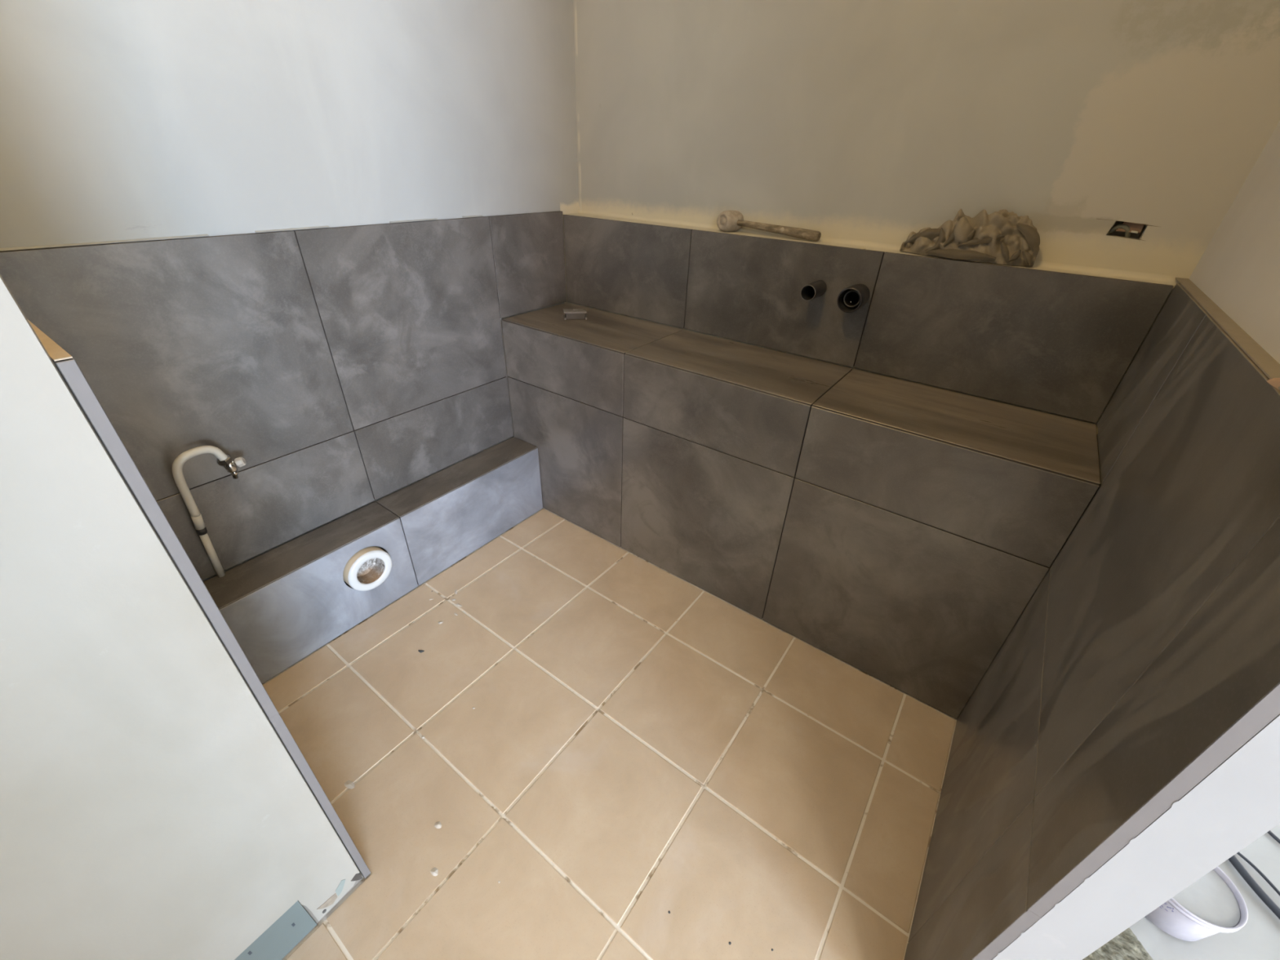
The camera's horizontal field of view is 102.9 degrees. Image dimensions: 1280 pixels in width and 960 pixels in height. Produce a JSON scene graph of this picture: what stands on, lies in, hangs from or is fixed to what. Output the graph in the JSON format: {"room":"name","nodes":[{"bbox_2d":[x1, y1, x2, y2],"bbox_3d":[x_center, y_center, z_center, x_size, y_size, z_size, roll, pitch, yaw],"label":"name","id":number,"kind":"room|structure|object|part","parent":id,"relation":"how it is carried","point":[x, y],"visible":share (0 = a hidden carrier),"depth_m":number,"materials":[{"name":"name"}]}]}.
{"room":"building under construction","nodes":[
{"label":"building under construction","id":0,"kind":"room"},
{"bbox_2d":[0,274,370,959],"bbox_3d":[-3.112,1.257,-2.031,0.812,2.400,7.661,23,38,29],"label":"wall","id":1,"kind":"structure","parent":0,"point":[157,802],"depth_m":0.60,"materials":[{"name":"paint"}]},
{"bbox_2d":[0,0,578,582],"bbox_3d":[-0.724,-0.954,1.604,0.400,2.400,2.252,23,38,29],"label":"wall","id":2,"kind":"structure","parent":0,"point":[295,240],"depth_m":1.26,"materials":[{"name":"tile"}]},
{"bbox_2d":[216,453,246,479],"bbox_3d":[-1.017,-0.039,1.272,0.071,0.063,0.049,23,38,29],"label":"angle valve","id":3,"kind":"object","parent":2,"relation":"attached to","point":[232,466],"visible":0.94,"depth_m":1.25,"materials":[{"name":"silver metal"}]},
{"bbox_3d":[-0.990,-0.045,1.264,0.020,0.026,0.025,-12,35,-21],"label":"handle","id":4,"kind":"part","parent":3,"relation":"part of","materials":[{"name":"white plastic"}]},
{"bbox_2d":[262,507,965,959],"bbox_3d":[-0.058,2.912,-2.106,7.700,0.122,9.800,23,38,29],"label":"floor","id":5,"kind":"structure","parent":0,"point":[557,744],"depth_m":1.25,"materials":[{"name":"tile"}]},
{"bbox_2d":[203,436,542,684],"bbox_3d":[-0.800,0.209,1.730,0.140,0.297,1.140,23,38,29],"label":"ledge","id":6,"kind":"object","parent":5,"relation":"on","point":[283,604],"visible":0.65,"depth_m":1.59,"materials":[{"name":"grey tile"}]},
{"bbox_2d":[171,445,227,577],"bbox_3d":[-1.056,0.087,1.280,0.129,0.374,0.044,-20,38,-30],"label":"pipe","id":7,"kind":"object","parent":6,"relation":"on","point":[177,465],"visible":1,"depth_m":1.22,"materials":[{"name":"beige plastic"}]},
{"bbox_2d":[191,514,205,529],"bbox_3d":[-1.092,0.102,1.260,0.025,0.042,0.019,3,32,1],"label":"socket","id":8,"kind":"object","parent":7,"relation":"attached to","point":[197,520],"depth_m":1.25,"materials":[{"name":"beige plastic"}]},
{"bbox_2d":[342,546,391,591],"bbox_3d":[-0.847,0.266,1.573,0.076,0.135,0.135,23,38,29],"label":"outlet","id":9,"kind":"object","parent":6,"relation":"attached to","point":[369,567],"visible":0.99,"depth_m":1.57,"materials":[{"name":"white plastic"}]},
{"bbox_2d":[501,302,1100,719],"bbox_3d":[0.286,-0.030,1.732,1.727,0.769,0.342,23,38,29],"label":"tiled bench","id":10,"kind":"object","parent":5,"relation":"on","point":[900,531],"visible":0.97,"depth_m":1.42,"materials":[{"name":"grey tile"}]},
{"bbox_2d":[563,307,586,319],"bbox_3d":[-0.237,-0.606,1.861,0.082,0.032,0.042,-5,33,-10],"label":"block","id":11,"kind":"object","parent":10,"relation":"on","point":[570,313],"visible":1,"depth_m":1.85,"materials":[{"name":"grey metal"}]},
{"bbox_3d":[-0.237,-0.614,1.856,0.082,0.006,0.042,-5,33,-10],"label":"plate","id":12,"kind":"part","parent":11,"relation":"part of","materials":[{"name":"grey metal"}]},
{"bbox_2d":[1129,823,1279,959],"bbox_3d":[1.435,0.910,1.028,1.300,0.005,1.400,23,38,29],"label":"sheet","id":13,"kind":"object","parent":5,"relation":"on","point":[1259,939],"visible":0.02,"depth_m":1.02,"materials":[{"name":"white plastic"}]},
{"bbox_2d":[1082,927,1153,959],"bbox_3d":[0.792,0.931,0.914,0.330,0.034,0.465,23,38,29],"label":"mat","id":14,"kind":"object","parent":13,"relation":"on","point":[1126,945],"visible":0.09,"depth_m":0.97,"materials":[{"name":"grey fabric"}]},
{"bbox_2d":[1145,866,1248,941],"bbox_3d":[1.084,0.829,1.028,0.154,0.106,0.154,23,38,29],"label":"plastic tub","id":15,"kind":"object","parent":13,"relation":"on","point":[1212,904],"visible":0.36,"depth_m":0.98,"materials":[{"name":"white plastic"}]},
{"bbox_2d":[1227,855,1279,919],"bbox_3d":[1.319,0.911,0.997,0.036,0.015,0.339,-3,33,-9],"label":"cable","id":16,"kind":"object","parent":13,"relation":"on","point":[1233,860],"visible":0.8,"depth_m":1.07,"materials":[{"name":"grey plastic"}]},
{"bbox_2d":[1236,851,1279,895],"bbox_3d":[1.354,0.904,1.019,0.035,0.006,0.318,-6,33,-13],"label":"cable","id":17,"kind":"object","parent":13,"relation":"on","point":[1238,853],"visible":0.75,"depth_m":1.10,"materials":[{"name":"grey plastic"}]},
{"bbox_2d":[1266,830,1279,843],"bbox_3d":[1.478,0.845,1.117,0.027,0.008,0.219,-12,35,-22],"label":"cable","id":18,"kind":"object","parent":13,"relation":"on","point":[1269,832],"visible":0.36,"depth_m":1.16,"materials":[{"name":"grey plastic"}]},
{"bbox_2d":[563,0,1279,433],"bbox_3d":[0.643,-0.910,1.618,1.842,2.400,0.652,23,38,29],"label":"wall","id":19,"kind":"structure","parent":0,"point":[865,126],"depth_m":1.28,"materials":[{"name":"paint"}]},
{"bbox_2d":[716,210,821,241],"bbox_3d":[0.386,-0.766,1.532,0.327,0.060,0.081,23,38,29],"label":"mallet","id":20,"kind":"object","parent":19,"relation":"on","point":[727,220],"visible":1,"depth_m":1.54,"materials":[{"name":"brown wood"}]},
{"bbox_3d":[0.407,-0.745,1.521,0.269,0.035,0.027,25,39,32],"label":"handle","id":21,"kind":"part","parent":20,"relation":"part of","materials":[{"name":"brown wood"}]},
{"bbox_2d":[800,280,826,301],"bbox_3d":[0.495,-0.539,1.446,0.044,0.044,0.109,23,38,29],"label":"pipe","id":22,"kind":"object","parent":19,"relation":"attached to","point":[820,286],"visible":1,"depth_m":1.43,"materials":[{"name":"black plastic"}]},
{"bbox_2d":[836,284,870,312],"bbox_3d":[0.588,-0.500,1.394,0.065,0.065,0.104,23,38,29],"label":"pipe","id":23,"kind":"object","parent":19,"relation":"attached to","point":[852,298],"visible":1,"depth_m":1.38,"materials":[{"name":"black plastic"}]},
{"bbox_2d":[899,208,1039,266],"bbox_3d":[0.804,-0.600,1.244,0.301,0.113,0.072,23,38,29],"label":"rag","id":24,"kind":"object","parent":19,"relation":"on","point":[1002,237],"visible":1,"depth_m":1.22,"materials":[{"name":"brown fabric"}]},
{"bbox_2d":[1107,223,1137,237],"bbox_3d":[1.062,-0.547,1.122,0.052,0.030,0.022,23,38,29],"label":"cable conduit","id":25,"kind":"object","parent":19,"relation":"attached to","point":[1127,234],"visible":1,"depth_m":1.12,"materials":[{"name":"plastic"}]},
{"bbox_2d":[904,120,1279,959],"bbox_3d":[1.006,-0.397,0.830,0.062,2.400,1.736,23,38,29],"label":"wall","id":26,"kind":"structure","parent":0,"point":[1120,744],"depth_m":0.63,"materials":[{"name":"grey tile"}]},
{"bbox_2d":[1266,377,1279,390],"bbox_3d":[0.675,-0.100,0.526,0.022,0.021,0.035,11,33,14],"label":"wedge","id":27,"kind":"object","parent":26,"relation":"on","point":[1274,382],"visible":1,"depth_m":0.54,"materials":[{"name":"wood"}]}
]}

